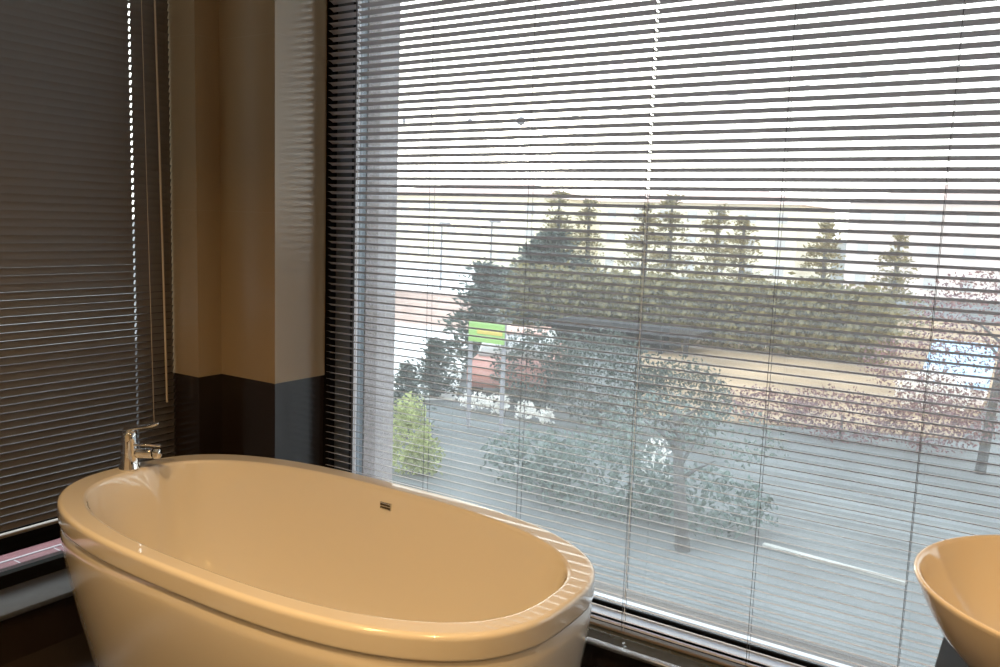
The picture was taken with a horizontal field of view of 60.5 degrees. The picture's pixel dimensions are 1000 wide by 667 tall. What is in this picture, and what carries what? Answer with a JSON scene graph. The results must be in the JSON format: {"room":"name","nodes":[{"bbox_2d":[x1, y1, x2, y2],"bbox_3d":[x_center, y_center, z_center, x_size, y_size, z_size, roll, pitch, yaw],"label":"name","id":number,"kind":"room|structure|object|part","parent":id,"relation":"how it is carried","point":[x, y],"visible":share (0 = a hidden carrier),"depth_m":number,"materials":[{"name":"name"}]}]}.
{"room":"bathroom","nodes":[
{"label":"bathroom","id":0,"kind":"room"},
{"bbox_2d":[0,633,94,666],"bbox_3d":[-0.099,1.381,0.679,5.224,0.120,4.370,7,9,33],"label":"floor","id":1,"kind":"structure","parent":0,"point":[74,651],"depth_m":2.68,"materials":[{"name":"tile"}]},
{"bbox_2d":[57,454,594,666],"bbox_3d":[-0.525,0.789,2.296,1.595,0.599,0.816,7,9,33],"label":"bathtub","id":2,"kind":"object","parent":1,"relation":"on","point":[199,560],"visible":0.99,"depth_m":2.31,"materials":[{"name":"white ceramic"}]},
{"bbox_2d":[118,422,161,471],"bbox_3d":[-1.111,0.345,2.646,0.130,0.152,0.062,1,8,-5],"label":"tap","id":3,"kind":"object","parent":2,"relation":"on","point":[130,454],"visible":1,"depth_m":2.63,"materials":[{"name":"silver metal"}]},
{"bbox_3d":[-1.107,0.288,2.635,0.116,0.036,0.032,2,8,1],"label":"lever","id":4,"kind":"part","parent":3,"relation":"part of","materials":[{"name":"silver metal"}]},
{"bbox_3d":[-1.105,0.368,2.645,0.066,0.034,0.033,2,8,1],"label":"spout","id":5,"kind":"part","parent":3,"relation":"part of","materials":[{"name":"silver metal"}]},
{"bbox_3d":[-1.089,0.343,2.633,0.088,0.010,0.008,2,8,-4],"label":"knob","id":6,"kind":"part","parent":3,"relation":"part of","materials":[{"name":"silver metal"}]},
{"bbox_2d":[380,501,391,510],"bbox_3d":[-0.337,0.512,2.543,0.042,0.022,0.014,7,9,33],"label":"grille","id":7,"kind":"object","parent":2,"relation":"attached to","point":[384,505],"depth_m":2.54,"materials":[{"name":"brown metal"}]},
{"bbox_2d":[934,637,967,666],"bbox_3d":[1.105,0.951,0.963,1.203,0.740,0.680,7,9,33],"label":"washstand","id":8,"kind":"object","parent":1,"relation":"on","point":[947,657],"visible":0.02,"depth_m":1.35,"materials":[{"name":"black"}]},
{"bbox_2d":[914,535,999,666],"bbox_3d":[0.858,0.454,1.212,0.506,0.162,0.506,7,9,33],"label":"basin","id":9,"kind":"object","parent":8,"relation":"on","point":[958,578],"visible":1,"depth_m":1.37,"materials":[{"name":"tan orange ceramic"}]},
{"bbox_2d":[0,0,221,665],"bbox_3d":[-2.159,-0.190,1.566,0.190,2.620,3.870,7,9,33],"label":"wall","id":10,"kind":"structure","parent":0,"point":[193,30],"depth_m":3.06,"materials":[{"name":"paint"}]},
{"bbox_2d":[0,568,72,621],"bbox_3d":[-2.003,0.922,2.004,0.189,0.017,2.966,7,9,33],"label":"room structure","id":11,"kind":"structure","parent":10,"relation":"attached to","point":[21,598],"depth_m":2.75,"materials":[{"name":"grey stone"}]},
{"bbox_2d":[0,235,172,589],"bbox_3d":[-2.062,-0.283,1.912,0.112,2.480,3.170,7,9,33],"label":"window","id":12,"kind":"structure","parent":10,"relation":"in","point":[36,569],"depth_m":2.87,"materials":[{"name":"black metal"}]},
{"bbox_2d":[0,0,175,538],"bbox_3d":[-1.975,-0.334,1.888,0.042,2.126,2.894,7,9,33],"label":"blind","id":13,"kind":"object","parent":12,"relation":"attached to","point":[66,184],"visible":0.9,"depth_m":2.82,"materials":[{"name":"grey metal"}]},
{"bbox_3d":[-2.020,0.714,2.028,0.024,0.010,2.887,7,9,33],"label":"rail","id":14,"kind":"part","parent":13,"relation":"part of","materials":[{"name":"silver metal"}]},
{"bbox_3d":[-1.228,-0.576,2.977,0.021,1.840,0.004,-4,10,-38],"label":"lift cord","id":15,"kind":"part","parent":13,"relation":"part of","materials":[{"name":"white fabric"}]},
{"bbox_2d":[362,0,381,477],"bbox_3d":[-0.941,0.598,3.637,1.018,5.800,0.065,7,9,33],"label":"window frame","id":16,"kind":"structure","parent":0,"point":[370,410],"depth_m":3.25,"materials":[{"name":"grey paint"}]},
{"bbox_2d":[374,3,400,481],"bbox_3d":[-0.894,0.591,3.709,1.018,5.800,0.107,7,9,33],"label":"room structure","id":17,"kind":"structure","parent":0,"point":[380,377],"depth_m":3.33},
{"bbox_2d":[219,0,736,666],"bbox_3d":[1.034,-0.138,2.003,5.064,2.620,0.350,7,9,33],"label":"wall","id":18,"kind":"structure","parent":0,"point":[273,53],"depth_m":3.05,"materials":[{"name":"paint"}]},
{"bbox_2d":[324,0,851,666],"bbox_3d":[0.737,-0.225,2.336,3.236,2.355,0.107,7,9,33],"label":"window","id":19,"kind":"structure","parent":18,"relation":"in","point":[327,389],"depth_m":3.14,"materials":[{"name":"grey metal"}]},
{"bbox_3d":[0.755,-0.237,2.342,3.214,2.330,0.075,7,9,33],"label":"frame","id":20,"kind":"part","parent":19,"relation":"part of","materials":[{"name":"grey metal"}]},
{"bbox_2d":[325,0,999,666],"bbox_3d":[0.703,-0.199,2.274,3.182,2.312,0.035,7,9,33],"label":"blind","id":21,"kind":"object","parent":19,"relation":"attached to","point":[934,3],"visible":0.9,"depth_m":2.41,"materials":[{"name":"silver metal"}]},
{"bbox_3d":[-0.520,-0.344,3.044,0.004,2.270,0.002,7,9,33],"label":"pull cord","id":22,"kind":"part","parent":21,"relation":"part of","materials":[{"name":"white fabric"}]},
{"bbox_3d":[-0.512,-0.336,3.064,0.002,2.290,0.002,7,9,33],"label":"lift cord","id":23,"kind":"part","parent":21,"relation":"part of","materials":[{"name":"white fabric"}]},
{"bbox_3d":[0.415,-0.225,2.465,0.002,2.290,0.002,7,9,33],"label":"lift cord","id":24,"kind":"part","parent":21,"relation":"part of","materials":[{"name":"white fabric"}]},
{"bbox_3d":[0.665,0.943,2.427,3.182,0.008,0.025,7,9,33],"label":"rail","id":25,"kind":"part","parent":21,"relation":"part of","materials":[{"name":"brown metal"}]},
{"bbox_2d":[586,636,679,666],"bbox_3d":[0.606,0.961,2.353,3.236,0.012,0.022,7,9,33],"label":"room structure","id":26,"kind":"structure","parent":18,"relation":"attached to","point":[632,654],"depth_m":2.50,"materials":[{"name":"white"}]},
{"bbox_2d":[587,624,724,666],"bbox_3d":[0.642,0.959,2.410,3.236,0.017,0.113,7,9,33],"label":"room structure","id":27,"kind":"structure","parent":18,"relation":"attached to","point":[677,658],"depth_m":2.52,"materials":[{"name":"grey stone"}]},
{"bbox_3d":[1.159,2.399,2.583,5.574,2.650,0.270,7,9,33],"label":"room structure","id":28,"kind":"structure","parent":0,"visible":0},
{"bbox_2d":[594,581,894,666],"bbox_3d":[1.377,1.080,2.313,4.381,0.050,0.310,7,9,33],"label":"room structure","id":29,"kind":"structure","parent":28,"relation":"on","point":[693,612],"depth_m":2.81,"materials":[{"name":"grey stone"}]},
{"label":"outside","id":30,"kind":"structure","parent":0,"visible":0},
{"bbox_2d":[0,538,62,571],"bbox_3d":[-2.230,0.925,2.173,0.150,0.128,3.400,7,9,33],"label":"tiles","id":31,"kind":"structure","parent":30,"point":[38,552],"depth_m":3.00,"materials":[{"name":"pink tile"}]},
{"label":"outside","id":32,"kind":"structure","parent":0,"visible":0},
{"bbox_2d":[0,222,999,666],"bbox_3d":[115.773,-15.070,176.286,520.000,0.300,417.200,7,9,33],"label":"ground","id":33,"kind":"structure","parent":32,"point":[969,455],"depth_m":12.11,"materials":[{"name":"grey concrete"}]},
{"bbox_2d":[0,339,138,524],"bbox_3d":[-5.717,2.121,1.175,0.200,3.100,13.300,7,9,33],"label":"wall","id":34,"kind":"structure","parent":33,"relation":"on","point":[135,339],"depth_m":5.33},
{"bbox_2d":[393,360,438,437],"bbox_3d":[-1.729,1.211,15.654,1.320,1.493,1.307,1,8,-11],"label":"conifer tree","id":35,"kind":"object","parent":33,"relation":"on","point":[398,380],"visible":0.44,"depth_m":15.57,"materials":[{"name":"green plant"}]},
{"bbox_2d":[392,391,445,475],"bbox_3d":[-1.336,1.617,13.422,0.941,1.445,0.849,7,9,33],"label":"shrub","id":36,"kind":"object","parent":33,"relation":"on","point":[412,411],"visible":0.83,"depth_m":13.35,"materials":[{"name":"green plant"}]},
{"bbox_2d":[394,262,475,399],"bbox_3d":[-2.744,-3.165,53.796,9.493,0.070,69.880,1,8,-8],"label":"house","id":37,"kind":"structure","parent":33,"relation":"on","point":[398,264],"depth_m":31.31,"materials":[{"name":"paint"}]},
{"bbox_2d":[395,287,477,329],"bbox_3d":[-2.896,-0.953,32.028,4.911,1.323,0.410,7,9,33],"label":"wall","id":38,"kind":"structure","parent":37,"relation":"on","point":[397,293],"depth_m":31.80,"materials":[{"name":"beige paint"}]},
{"bbox_2d":[439,222,449,289],"bbox_3d":[-3.096,-4.223,47.291,0.620,3.804,0.200,7,9,33],"label":"street lamp","id":39,"kind":"object","parent":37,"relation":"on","point":[440,281],"visible":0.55,"depth_m":47.33,"materials":[{"name":"grey metal"}]},
{"bbox_2d":[410,337,466,397],"bbox_3d":[-1.423,0.801,19.068,1.431,1.434,1.276,2,8,1],"label":"conifer tree","id":40,"kind":"object","parent":33,"relation":"on","point":[434,364],"visible":0.82,"depth_m":18.95,"materials":[{"name":"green plant"}]},
{"bbox_2d":[419,257,521,379],"bbox_3d":[-0.696,-0.419,22.012,3.283,3.132,3.458,-4,9,-36],"label":"conifer tree","id":41,"kind":"object","parent":33,"relation":"on","point":[476,269],"visible":0.56,"depth_m":21.58,"materials":[{"name":"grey plant"}]},
{"bbox_2d":[466,321,506,434],"bbox_3d":[-0.281,0.824,16.212,0.816,2.112,0.122,7,9,33],"label":"hoarding","id":42,"kind":"object","parent":33,"relation":"on","point":[483,325],"visible":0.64,"depth_m":16.09,"materials":[{"name":"green"}]},
{"bbox_3d":[-0.580,0.783,16.442,0.060,2.112,0.060,7,9,33],"label":"post","id":43,"kind":"part","parent":42,"relation":"part of","materials":[{"name":"grey metal"}]},
{"bbox_3d":[0.052,0.859,16.034,0.060,2.112,0.060,7,9,33],"label":"post","id":44,"kind":"part","parent":42,"relation":"part of","materials":[{"name":"grey metal"}]},
{"bbox_2d":[489,221,500,264],"bbox_3d":[-0.330,-3.995,45.491,0.620,4.011,0.200,7,9,33],"label":"street lamp","id":45,"kind":"object","parent":33,"relation":"on","point":[491,222],"visible":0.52,"depth_m":45.37,"materials":[{"name":"grey metal"}]},
{"bbox_2d":[396,183,599,267],"bbox_3d":[-0.990,-10.459,81.308,19.759,7.417,12.800,7,9,33],"label":"building","id":46,"kind":"structure","parent":33,"relation":"on","point":[419,190],"depth_m":75.84,"materials":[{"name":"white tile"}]},
{"bbox_3d":[-8.870,-9.736,79.282,0.921,0.842,0.019,7,9,33],"label":"pane","id":47,"kind":"part","parent":46,"relation":"part of","materials":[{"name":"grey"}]},
{"bbox_3d":[-8.938,-7.749,79.544,0.921,0.842,0.019,7,9,33],"label":"pane","id":48,"kind":"part","parent":46,"relation":"part of","materials":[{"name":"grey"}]},
{"bbox_3d":[-8.801,-11.723,79.020,0.921,0.842,0.019,7,9,33],"label":"pane","id":49,"kind":"part","parent":46,"relation":"part of","materials":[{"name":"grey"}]},
{"bbox_3d":[-6.606,-9.465,77.819,0.921,0.842,0.019,7,9,33],"label":"pane","id":50,"kind":"part","parent":46,"relation":"part of","materials":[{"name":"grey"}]},
{"bbox_3d":[-6.675,-7.478,78.081,0.921,0.842,0.019,7,9,33],"label":"pane","id":51,"kind":"part","parent":46,"relation":"part of","materials":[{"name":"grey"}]},
{"bbox_3d":[-6.538,-11.453,77.556,0.921,0.842,0.019,7,9,33],"label":"pane","id":52,"kind":"part","parent":46,"relation":"part of","materials":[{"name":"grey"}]},
{"bbox_3d":[-4.412,-7.207,76.617,0.921,0.842,0.019,7,9,33],"label":"pane","id":53,"kind":"part","parent":46,"relation":"part of","materials":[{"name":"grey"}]},
{"bbox_3d":[-4.343,-9.195,76.355,0.921,0.842,0.019,7,9,33],"label":"pane","id":54,"kind":"part","parent":46,"relation":"part of","materials":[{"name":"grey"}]},
{"bbox_3d":[-4.275,-11.182,76.093,0.921,0.842,0.019,7,9,33],"label":"pane","id":55,"kind":"part","parent":46,"relation":"part of","materials":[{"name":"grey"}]},
{"bbox_3d":[-2.149,-6.937,75.154,0.921,0.842,0.019,7,9,33],"label":"pane","id":56,"kind":"part","parent":46,"relation":"part of","materials":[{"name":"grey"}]},
{"bbox_3d":[-2.012,-10.911,74.630,0.921,0.842,0.019,7,9,33],"label":"pane","id":57,"kind":"part","parent":46,"relation":"part of","materials":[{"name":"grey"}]},
{"bbox_3d":[-2.080,-8.924,74.892,0.921,0.842,0.019,7,9,33],"label":"pane","id":58,"kind":"part","parent":46,"relation":"part of","materials":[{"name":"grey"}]},
{"bbox_3d":[0.115,-6.666,73.691,0.921,0.842,0.019,7,9,33],"label":"pane","id":59,"kind":"part","parent":46,"relation":"part of","materials":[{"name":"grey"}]},
{"bbox_3d":[0.183,-8.653,73.429,0.921,0.842,0.019,7,9,33],"label":"pane","id":60,"kind":"part","parent":46,"relation":"part of","materials":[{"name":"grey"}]},
{"bbox_3d":[0.251,-10.641,73.167,0.921,0.842,0.019,7,9,33],"label":"pane","id":61,"kind":"part","parent":46,"relation":"part of","materials":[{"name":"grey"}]},
{"bbox_3d":[2.446,-8.383,71.966,0.921,0.842,0.019,7,9,33],"label":"pane","id":62,"kind":"part","parent":46,"relation":"part of","materials":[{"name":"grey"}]},
{"bbox_3d":[2.514,-10.370,71.704,0.921,0.842,0.019,7,9,33],"label":"pane","id":63,"kind":"part","parent":46,"relation":"part of","materials":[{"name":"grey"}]},
{"bbox_2d":[455,391,555,423],"bbox_3d":[0.074,1.498,17.519,2.422,0.559,0.476,7,9,33],"label":"hedge","id":64,"kind":"object","parent":33,"relation":"on","point":[529,410],"visible":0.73,"depth_m":17.44,"materials":[{"name":"grey plant"}]},
{"bbox_2d":[467,325,567,400],"bbox_3d":[0.529,0.585,20.682,1.780,1.466,4.234,3,8,11],"label":"parked car","id":65,"kind":"object","parent":33,"relation":"on","point":[483,379],"visible":0.25,"depth_m":18.86,"materials":[{"name":"red paint"}]},
{"bbox_2d":[488,228,612,326],"bbox_3d":[2.225,-2.209,33.651,6.318,3.837,6.277,7,9,33],"label":"conifer tree","id":66,"kind":"object","parent":33,"relation":"on","point":[544,233],"visible":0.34,"depth_m":33.49,"materials":[{"name":"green plant"}]},
{"bbox_2d":[530,189,581,264],"bbox_3d":[2.268,-3.248,35.484,2.984,5.422,2.747,1,8,-10],"label":"pine tree","id":67,"kind":"object","parent":33,"relation":"on","point":[557,217],"visible":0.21,"depth_m":35.05,"materials":[{"name":"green plant"}]},
{"bbox_2d":[568,199,609,275],"bbox_3d":[3.696,-3.256,36.961,3.476,5.148,3.550,7,9,33],"label":"pine tree","id":68,"kind":"object","parent":33,"relation":"on","point":[587,201],"visible":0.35,"depth_m":36.59,"materials":[{"name":"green plant"}]},
{"bbox_2d":[489,323,735,441],"bbox_3d":[2.009,0.884,17.174,5.550,2.028,1.781,8,10,39],"label":"leafy shrub","id":69,"kind":"object","parent":33,"relation":"on","point":[662,372],"visible":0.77,"depth_m":16.90,"materials":[{"name":"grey plant"}]},
{"bbox_2d":[543,316,711,356],"bbox_3d":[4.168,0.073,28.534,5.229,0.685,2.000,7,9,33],"label":"shed","id":70,"kind":"object","parent":33,"relation":"on","point":[645,335],"visible":0.69,"depth_m":28.01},
{"bbox_3d":[5.046,0.383,26.870,0.120,0.565,0.140,7,9,33],"label":"post","id":71,"kind":"part","parent":70,"relation":"part of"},
{"bbox_3d":[5.731,0.465,26.427,0.120,0.565,0.140,7,9,33],"label":"post","id":72,"kind":"part","parent":70,"relation":"part of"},
{"bbox_2d":[480,423,778,538],"bbox_3d":[1.569,2.018,12.044,4.618,1.315,1.810,7,9,33],"label":"shrub","id":73,"kind":"object","parent":33,"relation":"on","point":[563,456],"visible":0.8,"depth_m":11.76,"materials":[{"name":"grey plant"}]},
{"bbox_2d":[609,203,690,307],"bbox_3d":[5.221,-2.463,32.270,3.313,4.907,3.482,-3,9,-34],"label":"pine tree","id":74,"kind":"object","parent":33,"relation":"on","point":[649,219],"visible":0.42,"depth_m":31.97,"materials":[{"name":"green plant"}]},
{"bbox_2d":[641,436,671,488],"bbox_3d":[2.238,2.009,12.307,0.534,1.056,0.609,7,9,33],"label":"bush","id":75,"kind":"object","parent":33,"relation":"on","point":[651,439],"visible":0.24,"depth_m":12.31,"materials":[{"name":"grey plant"}]},
{"bbox_2d":[645,194,695,306],"bbox_3d":[6.584,-2.834,33.816,3.580,5.330,2.975,-5,10,-42],"label":"pine tree","id":76,"kind":"object","parent":33,"relation":"on","point":[666,202],"visible":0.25,"depth_m":33.50,"materials":[{"name":"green plant"}]},
{"bbox_2d":[570,390,798,552],"bbox_3d":[2.168,1.726,10.788,2.880,2.032,1.594,7,9,33],"label":"street tree","id":77,"kind":"object","parent":33,"relation":"on","point":[673,444],"visible":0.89,"depth_m":10.61,"materials":[{"name":"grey plant"}]},
{"bbox_2d":[498,259,906,365],"bbox_3d":[6.056,-0.850,29.586,14.553,3.058,2.372,7,9,32],"label":"hedge","id":78,"kind":"object","parent":33,"relation":"on","point":[685,285],"visible":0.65,"depth_m":28.12,"materials":[{"name":"green plant"}]},
{"bbox_2d":[677,203,740,297],"bbox_3d":[8.330,-2.623,33.803,3.659,5.035,3.325,7,9,33],"label":"pine tree","id":79,"kind":"object","parent":33,"relation":"on","point":[716,221],"visible":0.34,"depth_m":33.53,"materials":[{"name":"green plant"}]},
{"bbox_2d":[597,191,834,283],"bbox_3d":[18.591,-8.680,73.398,17.286,7.293,12.800,7,9,33],"label":"building","id":80,"kind":"structure","parent":33,"relation":"on","point":[786,214],"depth_m":68.05,"materials":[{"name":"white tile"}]},
{"bbox_3d":[9.268,-6.176,72.519,0.801,0.825,0.019,7,9,33],"label":"pane","id":81,"kind":"part","parent":80,"relation":"part of","materials":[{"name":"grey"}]},
{"bbox_3d":[9.335,-8.122,72.262,0.801,0.825,0.019,7,9,33],"label":"pane","id":82,"kind":"part","parent":80,"relation":"part of","materials":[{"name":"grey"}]},
{"bbox_3d":[9.402,-10.069,72.006,0.801,0.825,0.019,7,9,33],"label":"pane","id":83,"kind":"part","parent":80,"relation":"part of","materials":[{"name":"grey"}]},
{"bbox_3d":[11.370,-9.833,70.734,0.801,0.825,0.019,7,9,33],"label":"pane","id":84,"kind":"part","parent":80,"relation":"part of","materials":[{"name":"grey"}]},
{"bbox_3d":[15.171,-5.470,68.702,0.801,0.825,0.019,7,9,33],"label":"pane","id":85,"kind":"part","parent":80,"relation":"part of","materials":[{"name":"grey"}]},
{"bbox_3d":[15.238,-7.416,68.446,0.801,0.825,0.019,7,9,33],"label":"pane","id":86,"kind":"part","parent":80,"relation":"part of","materials":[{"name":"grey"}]},
{"bbox_3d":[15.305,-9.362,68.189,0.801,0.825,0.019,7,9,33],"label":"pane","id":87,"kind":"part","parent":80,"relation":"part of","materials":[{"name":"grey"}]},
{"bbox_3d":[19.241,-8.892,65.644,0.801,0.825,0.019,7,9,33],"label":"pane","id":88,"kind":"part","parent":80,"relation":"part of","materials":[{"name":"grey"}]},
{"bbox_3d":[21.075,-4.764,64.885,0.801,0.825,0.019,7,9,33],"label":"pane","id":89,"kind":"part","parent":80,"relation":"part of","materials":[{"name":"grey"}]},
{"bbox_3d":[21.142,-6.710,64.629,0.801,0.825,0.019,7,9,33],"label":"pane","id":90,"kind":"part","parent":80,"relation":"part of","materials":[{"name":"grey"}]},
{"bbox_3d":[21.209,-8.656,64.372,0.801,0.825,0.019,7,9,33],"label":"pane","id":91,"kind":"part","parent":80,"relation":"part of","materials":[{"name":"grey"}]},
{"bbox_2d":[708,215,779,287],"bbox_3d":[8.907,-2.056,31.442,3.757,4.567,3.088,-4,9,-37],"label":"pine tree","id":92,"kind":"object","parent":33,"relation":"on","point":[741,251],"visible":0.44,"depth_m":31.06,"materials":[{"name":"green plant"}]},
{"bbox_2d":[790,222,845,307],"bbox_3d":[11.633,-1.816,30.698,3.537,4.471,2.639,1,8,-10],"label":"pine tree","id":93,"kind":"object","parent":33,"relation":"on","point":[826,225],"visible":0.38,"depth_m":30.45,"materials":[{"name":"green plant"}]},
{"bbox_2d":[640,319,999,439],"bbox_3d":[9.769,0.325,30.668,15.687,0.050,28.369,7,9,33],"label":"lawn","id":94,"kind":"structure","parent":33,"relation":"on","point":[692,349],"depth_m":23.46,"materials":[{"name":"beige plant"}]},
{"bbox_2d":[893,364,971,411],"bbox_3d":[9.839,1.284,19.511,1.662,1.164,1.115,7,9,33],"label":"bush","id":95,"kind":"object","parent":94,"relation":"on","point":[915,384],"visible":0.28,"depth_m":19.39,"materials":[{"name":"grey plant"}]},
{"bbox_2d":[923,339,996,404],"bbox_3d":[11.483,0.956,21.460,1.485,1.281,2.300,7,9,33],"label":"hut","id":96,"kind":"object","parent":94,"relation":"on","point":[970,370],"visible":0.18,"depth_m":21.21,"materials":[{"name":"blue"}]},
{"bbox_2d":[762,542,906,585],"bbox_3d":[4.018,2.785,10.395,1.700,0.040,0.080,8,10,38],"label":"kerb","id":97,"kind":"object","parent":33,"relation":"on","point":[889,579],"visible":0.86,"depth_m":10.34,"materials":[{"name":"white concrete"}]},
{"bbox_2d":[722,383,985,454],"bbox_3d":[6.663,1.482,16.658,4.977,1.286,1.860,7,9,33],"label":"shrub","id":98,"kind":"object","parent":33,"relation":"on","point":[801,400],"visible":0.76,"depth_m":16.33,"materials":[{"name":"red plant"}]},
{"bbox_2d":[864,235,942,343],"bbox_3d":[13.964,-1.542,30.363,3.383,4.176,3.385,7,9,33],"label":"pine tree","id":99,"kind":"object","parent":33,"relation":"on","point":[895,280],"visible":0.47,"depth_m":30.10,"materials":[{"name":"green plant"}]},
{"bbox_2d":[843,184,999,300],"bbox_3d":[32.155,-6.206,57.505,15.166,7.466,12.800,7,9,33],"label":"building","id":100,"kind":"structure","parent":33,"relation":"on","point":[918,196],"depth_m":53.93,"materials":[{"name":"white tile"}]},
{"bbox_3d":[23.588,-3.553,56.143,0.698,0.849,0.019,7,9,33],"label":"pane","id":101,"kind":"part","parent":100,"relation":"part of","materials":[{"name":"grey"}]},
{"bbox_3d":[23.657,-5.557,55.879,0.698,0.849,0.019,7,9,33],"label":"pane","id":102,"kind":"part","parent":100,"relation":"part of","materials":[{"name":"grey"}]},
{"bbox_3d":[23.726,-7.560,55.614,0.698,0.849,0.019,7,9,33],"label":"pane","id":103,"kind":"part","parent":100,"relation":"part of","materials":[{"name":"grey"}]},
{"bbox_3d":[25.441,-7.355,54.506,0.698,0.849,0.019,7,9,33],"label":"pane","id":104,"kind":"part","parent":100,"relation":"part of","materials":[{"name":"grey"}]},
{"bbox_3d":[27.018,-3.143,53.925,0.698,0.849,0.019,7,9,33],"label":"pane","id":105,"kind":"part","parent":100,"relation":"part of","materials":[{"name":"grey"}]},
{"bbox_3d":[27.087,-5.146,53.661,0.698,0.849,0.019,7,9,33],"label":"pane","id":106,"kind":"part","parent":100,"relation":"part of","materials":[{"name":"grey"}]},
{"bbox_3d":[27.156,-7.150,53.397,0.698,0.849,0.019,7,9,33],"label":"pane","id":107,"kind":"part","parent":100,"relation":"part of","materials":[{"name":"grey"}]},
{"bbox_3d":[28.733,-2.938,52.817,0.698,0.849,0.019,7,9,33],"label":"pane","id":108,"kind":"part","parent":100,"relation":"part of","materials":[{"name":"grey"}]},
{"bbox_3d":[28.802,-4.941,52.553,0.698,0.849,0.019,7,9,33],"label":"pane","id":109,"kind":"part","parent":100,"relation":"part of","materials":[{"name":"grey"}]},
{"bbox_3d":[28.871,-6.945,52.288,0.698,0.849,0.019,7,9,33],"label":"pane","id":110,"kind":"part","parent":100,"relation":"part of","materials":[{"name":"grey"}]},
{"bbox_2d":[857,271,999,474],"bbox_3d":[8.254,0.414,14.398,4.279,4.092,2.409,6,8,28],"label":"tree","id":111,"kind":"object","parent":33,"relation":"on","point":[988,426],"visible":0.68,"depth_m":14.63,"materials":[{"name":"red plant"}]},
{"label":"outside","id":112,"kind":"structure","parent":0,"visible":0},
{"bbox_2d":[402,59,999,125],"bbox_3d":[7.438,-4.236,12.675,27.317,1.777,0.200,7,9,33],"label":"overhead cable","id":113,"kind":"object","parent":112,"point":[469,119],"visible":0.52,"depth_m":15.03,"materials":[{"name":"grey plastic"}]}
]}

